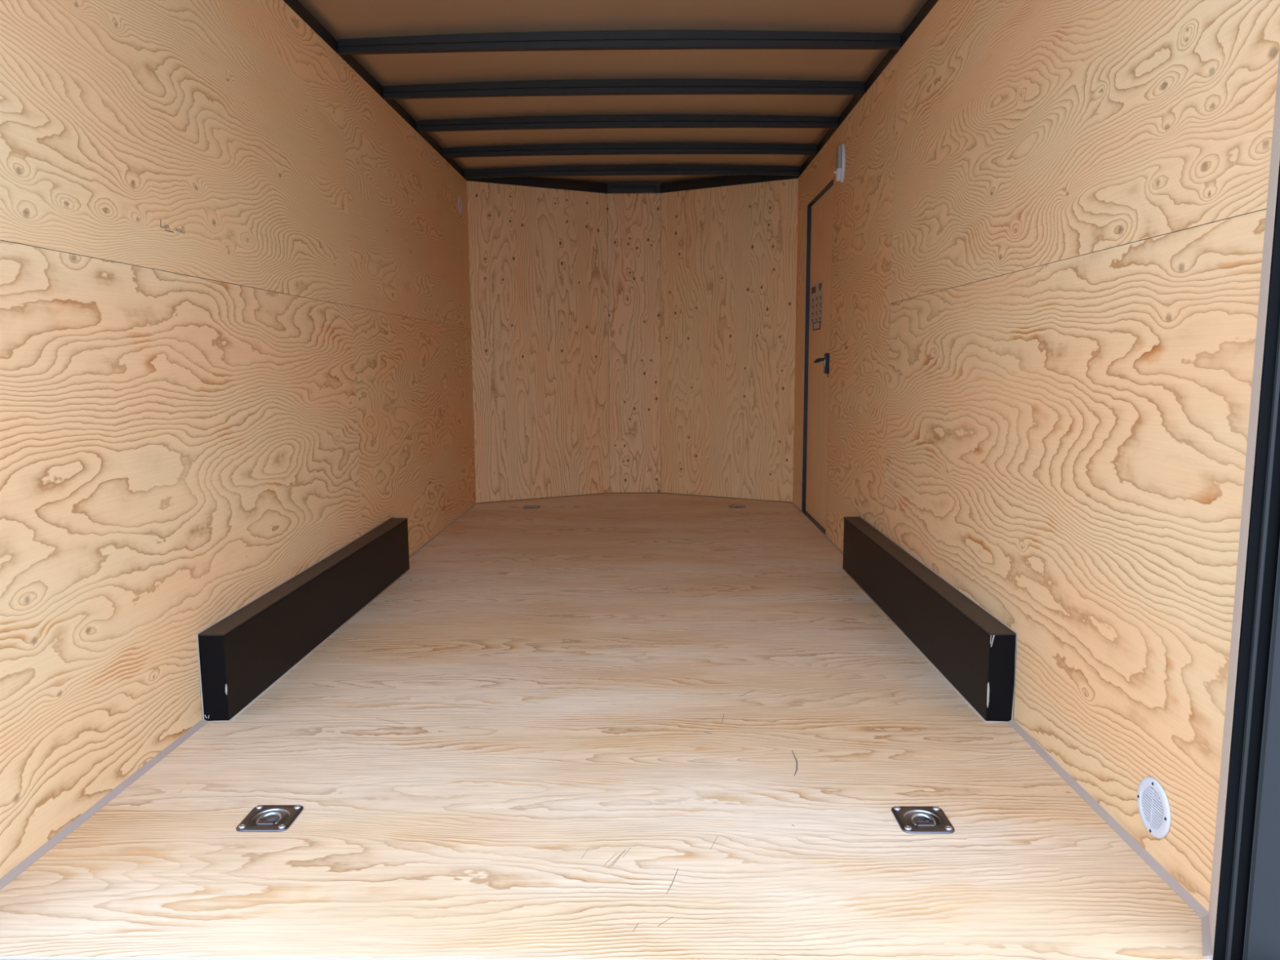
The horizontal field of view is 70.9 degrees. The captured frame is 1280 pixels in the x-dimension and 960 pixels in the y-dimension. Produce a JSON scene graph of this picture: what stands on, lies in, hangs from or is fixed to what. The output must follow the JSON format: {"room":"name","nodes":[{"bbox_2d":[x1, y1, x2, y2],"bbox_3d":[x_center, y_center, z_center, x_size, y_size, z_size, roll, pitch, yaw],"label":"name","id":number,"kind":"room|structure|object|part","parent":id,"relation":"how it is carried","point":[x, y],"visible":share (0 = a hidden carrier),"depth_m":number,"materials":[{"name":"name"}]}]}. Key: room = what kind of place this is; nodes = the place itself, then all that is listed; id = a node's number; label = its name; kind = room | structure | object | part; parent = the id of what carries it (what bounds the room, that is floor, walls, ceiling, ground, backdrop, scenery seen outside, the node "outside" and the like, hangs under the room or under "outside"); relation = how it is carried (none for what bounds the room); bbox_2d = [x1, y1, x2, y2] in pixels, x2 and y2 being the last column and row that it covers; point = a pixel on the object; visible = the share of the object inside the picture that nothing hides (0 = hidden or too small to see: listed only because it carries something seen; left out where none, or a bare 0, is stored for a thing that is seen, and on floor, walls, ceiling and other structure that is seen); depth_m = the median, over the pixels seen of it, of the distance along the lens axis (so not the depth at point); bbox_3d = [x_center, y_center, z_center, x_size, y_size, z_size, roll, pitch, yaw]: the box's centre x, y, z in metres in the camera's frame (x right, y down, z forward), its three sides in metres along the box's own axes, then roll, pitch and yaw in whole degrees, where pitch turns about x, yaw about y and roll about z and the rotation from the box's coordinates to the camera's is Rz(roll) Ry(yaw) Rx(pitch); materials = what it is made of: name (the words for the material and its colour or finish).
{"room":"cargo trailer interior","nodes":[
{"label":"cargo trailer interior","id":0,"kind":"room"},
{"bbox_2d":[0,0,475,878],"bbox_3d":[-1.220,-0.614,3.807,0.051,2.308,4.925,0,7,1],"label":"wall","id":1,"kind":"structure","parent":0,"point":[235,340],"depth_m":2.38,"materials":[{"name":"beige wood"}]},
{"bbox_2d":[0,502,476,889],"bbox_3d":[-1.153,0.478,3.930,0.075,0.010,4.882,0,7,1],"label":"baseboard","id":2,"kind":"structure","parent":1,"relation":"attached to","point":[30,860],"depth_m":2.02,"materials":[{"name":"beige plastic"}]},
{"bbox_2d":[283,0,466,179],"bbox_3d":[-1.228,-1.730,3.643,0.047,0.053,4.887,0,7,1],"label":"trim","id":3,"kind":"structure","parent":1,"relation":"attached to","point":[295,5],"depth_m":3.88,"materials":[{"name":"black paint"}]},
{"bbox_2d":[457,195,462,213],"bbox_3d":[-1.167,-1.789,5.850,0.008,0.114,0.114,0,7,1],"label":"air vent","id":4,"kind":"object","parent":1,"relation":"in","point":[460,199],"visible":1,"depth_m":5.83,"materials":[{"name":"white plastic"}]},
{"bbox_2d":[459,199,462,210],"bbox_3d":[-1.166,-1.789,5.850,0.004,0.074,0.076,0,7,1],"label":"grille","id":5,"kind":"object","parent":4,"relation":"attached to","point":[460,200],"depth_m":5.85,"materials":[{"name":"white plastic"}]},
{"bbox_2d":[0,493,1211,959],"bbox_3d":[-0.070,0.442,4.307,2.320,0.028,5.675,0,7,1],"label":"floor","id":6,"kind":"structure","parent":0,"point":[612,726],"depth_m":2.05,"materials":[{"name":"brown wood"}]},
{"bbox_2d":[235,804,303,831],"bbox_3d":[-0.804,0.741,1.958,0.112,0.024,0.112,0,7,1],"label":"ring","id":7,"kind":"object","parent":6,"relation":"on","point":[262,818],"visible":1,"depth_m":1.96,"materials":[{"name":"silver metal"}]},
{"bbox_2d":[195,517,410,722],"bbox_3d":[-1.160,0.424,3.397,0.078,0.255,1.871,0,7,1],"label":"box","id":8,"kind":"object","parent":6,"relation":"on","point":[243,654],"visible":1,"depth_m":2.92,"materials":[{"name":"black"}]},
{"bbox_3d":[-1.174,0.547,2.475,0.072,0.245,0.002,0,7,1],"label":"panel","id":9,"kind":"part","parent":8,"relation":"part of","materials":[{"name":"black"}]},
{"bbox_3d":[-1.161,0.303,3.383,0.074,0.004,1.867,0,7,1],"label":"panel","id":10,"kind":"part","parent":8,"relation":"part of","materials":[{"name":"black"}]},
{"bbox_2d":[522,505,540,508],"bbox_3d":[-0.746,0.192,6.184,0.112,0.024,0.112,0,7,1],"label":"ring","id":11,"kind":"object","parent":6,"relation":"on","point":[525,506],"visible":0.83,"depth_m":6.18,"materials":[{"name":"silver metal"}]},
{"bbox_2d":[728,504,746,507],"bbox_3d":[0.666,0.187,6.164,0.112,0.024,0.112,0,7,1],"label":"ring","id":12,"kind":"object","parent":6,"relation":"on","point":[730,505],"visible":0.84,"depth_m":6.15,"materials":[{"name":"silver metal"}]},
{"bbox_2d":[891,805,955,833],"bbox_3d":[0.608,0.737,1.938,0.112,0.024,0.112,0,7,1],"label":"ring","id":13,"kind":"object","parent":6,"relation":"on","point":[911,820],"visible":1,"depth_m":1.94,"materials":[{"name":"silver metal"}]},
{"bbox_2d":[841,515,1017,722],"bbox_3d":[0.994,0.418,3.366,0.078,0.255,1.871,0,7,1],"label":"box","id":14,"kind":"object","parent":6,"relation":"on","point":[975,651],"visible":1,"depth_m":2.88,"materials":[{"name":"black"}]},
{"bbox_3d":[0.993,0.297,3.353,0.074,0.004,1.867,0,7,1],"label":"panel","id":15,"kind":"part","parent":14,"relation":"part of","materials":[{"name":"black"}]},
{"bbox_3d":[0.982,0.540,2.445,0.072,0.245,0.002,0,7,1],"label":"panel","id":16,"kind":"part","parent":14,"relation":"part of","materials":[{"name":"black"}]},
{"bbox_2d":[297,0,927,183],"bbox_3d":[-0.081,-1.839,4.079,2.320,0.045,5.850,0,7,1],"label":"ceiling","id":17,"kind":"structure","parent":0,"point":[343,19],"depth_m":3.92,"materials":[{"name":"beige wood"}]},
{"bbox_2d":[337,30,900,55],"bbox_3d":[-0.088,-1.737,3.565,2.224,0.074,0.030,0,7,1],"label":"bow","id":18,"kind":"object","parent":17,"relation":"attached to","point":[614,39],"visible":1,"depth_m":3.55,"materials":[{"name":"black metal"}]},
{"bbox_2d":[382,78,864,99],"bbox_3d":[-0.079,-1.816,4.170,2.224,0.074,0.030,0,7,1],"label":"bow","id":19,"kind":"object","parent":17,"relation":"attached to","point":[660,86],"visible":1,"depth_m":4.16,"materials":[{"name":"black metal"}]},
{"bbox_2d":[416,114,837,132],"bbox_3d":[-0.071,-1.893,4.762,2.224,0.074,0.030,0,7,1],"label":"bow","id":20,"kind":"object","parent":17,"relation":"attached to","point":[618,121],"visible":1,"depth_m":4.75,"materials":[{"name":"black metal"}]},
{"bbox_2d":[443,142,817,158],"bbox_3d":[-0.063,-1.971,5.367,2.224,0.074,0.030,0,7,1],"label":"bow","id":21,"kind":"object","parent":17,"relation":"attached to","point":[653,148],"visible":1,"depth_m":5.35,"materials":[{"name":"black metal"}]},
{"bbox_2d":[463,164,799,177],"bbox_3d":[-0.055,-2.049,5.962,2.224,0.074,0.030,0,7,1],"label":"bow","id":22,"kind":"object","parent":17,"relation":"attached to","point":[586,170],"visible":1,"depth_m":5.95,"materials":[{"name":"black metal"}]},
{"bbox_2d":[466,175,798,502],"bbox_3d":[-0.044,-0.988,6.472,2.330,2.350,0.567,0,7,1],"label":"wall","id":23,"kind":"structure","parent":0,"point":[621,342],"depth_m":6.47,"materials":[{"name":"beige wood"}]},
{"bbox_3d":[-0.702,-0.960,6.458,1.048,2.204,0.018,-4,8,-27],"label":"plywood panel","id":24,"kind":"part","parent":23,"relation":"part of","materials":[{"name":"beige wood"}]},
{"bbox_2d":[466,175,799,193],"bbox_3d":[-0.050,-2.083,6.314,2.280,0.054,0.559,0,7,1],"label":"trim","id":25,"kind":"structure","parent":23,"relation":"attached to","point":[743,180],"depth_m":6.32,"materials":[{"name":"black paint"}]},
{"bbox_2d":[610,186,654,192],"bbox_3d":[-0.052,-2.098,6.508,0.316,0.033,0.040,0,7,1],"label":"trim","id":26,"kind":"structure","parent":23,"relation":"attached to","point":[624,189],"depth_m":6.49,"materials":[{"name":"black metal"}]},
{"bbox_3d":[-0.040,-0.994,6.696,0.384,2.204,0.018,0,7,1],"label":"plywood panel","id":27,"kind":"part","parent":23,"relation":"part of","materials":[{"name":"beige wood"}]},
{"bbox_2d":[476,492,791,503],"bbox_3d":[-0.039,0.130,6.577,2.230,0.006,0.508,0,7,1],"label":"baseboard","id":28,"kind":"structure","parent":23,"relation":"attached to","point":[607,492],"depth_m":6.60,"materials":[{"name":"brown wood"}]},
{"bbox_3d":[0.615,-0.964,6.439,1.046,2.204,0.018,4,8,29],"label":"plywood panel","id":29,"kind":"part","parent":23,"relation":"part of","materials":[{"name":"beige wood"}]},
{"bbox_2d":[792,0,1279,911],"bbox_3d":[1.059,-0.621,3.775,0.050,2.308,4.925,0,7,1],"label":"wall","id":30,"kind":"structure","parent":0,"point":[1049,216],"depth_m":2.10,"materials":[{"name":"beige wood"}]},
{"bbox_2d":[801,178,833,534],"bbox_3d":[1.055,-0.711,5.404,0.114,1.964,0.838,0,7,1],"label":"door","id":31,"kind":"structure","parent":30,"relation":"in","point":[820,210],"depth_m":5.48,"materials":[{"name":"brown wood"}]},
{"bbox_3d":[1.021,-0.680,5.123,0.075,0.029,0.027,6,10,40],"label":"latch lever","id":32,"kind":"part","parent":31,"relation":"part of","materials":[{"name":"black paint"}]},
{"bbox_2d":[834,142,845,182],"bbox_3d":[1.018,-1.623,4.606,0.048,0.194,0.084,0,7,1],"label":"dome light","id":33,"kind":"object","parent":30,"relation":"attached to","point":[839,172],"visible":1,"depth_m":4.58,"materials":[{"name":"white plastic"}]},
{"bbox_2d":[834,168,841,181],"bbox_3d":[1.011,-1.562,4.614,0.032,0.058,0.074,0,7,1],"label":"switch","id":34,"kind":"object","parent":33,"relation":"attached to","point":[837,172],"depth_m":4.59,"materials":[{"name":"white plastic"}]},
{"bbox_2d":[799,0,938,176],"bbox_3d":[1.055,-1.737,3.611,0.047,0.053,4.887,0,7,1],"label":"trim","id":35,"kind":"structure","parent":30,"relation":"attached to","point":[928,6],"depth_m":3.90,"materials":[{"name":"black paint"}]},
{"bbox_2d":[791,502,1213,959],"bbox_3d":[1.002,0.471,3.900,0.075,0.010,4.882,0,7,1],"label":"baseboard","id":36,"kind":"structure","parent":30,"relation":"attached to","point":[1207,953],"depth_m":1.84,"materials":[{"name":"beige plastic"}]},
{"bbox_2d":[1137,776,1171,838],"bbox_3d":[1.006,0.642,1.764,0.008,0.114,0.114,0,7,1],"label":"air vent","id":37,"kind":"object","parent":30,"relation":"in","point":[1153,805],"visible":1,"depth_m":1.75,"materials":[{"name":"white plastic"}]},
{"bbox_2d":[1141,786,1163,828],"bbox_3d":[1.005,0.642,1.764,0.004,0.074,0.076,0,7,1],"label":"grille","id":38,"kind":"object","parent":37,"relation":"attached to","point":[1152,797],"depth_m":1.76,"materials":[{"name":"white plastic"}]},
{"bbox_2d":[1208,48,1279,959],"bbox_3d":[0.971,-0.310,1.395,0.004,2.204,0.133,4,8,29],"label":"trim","id":39,"kind":"structure","parent":30,"relation":"attached to","point":[1275,149],"depth_m":1.44,"materials":[{"name":"beige metal"}]},
{"bbox_2d":[1213,160,1279,959],"bbox_3d":[0.994,-0.306,1.380,0.114,2.300,0.117,0,7,1],"label":"trim","id":40,"kind":"structure","parent":30,"relation":"attached to","point":[1247,924],"depth_m":1.42,"materials":[{"name":"black metal"}]},
{"bbox_3d":[1.015,-0.299,1.329,0.072,2.300,0.010,0,7,1],"label":"post","id":41,"kind":"part","parent":40,"relation":"part of","materials":[{"name":"black metal"}]}
]}

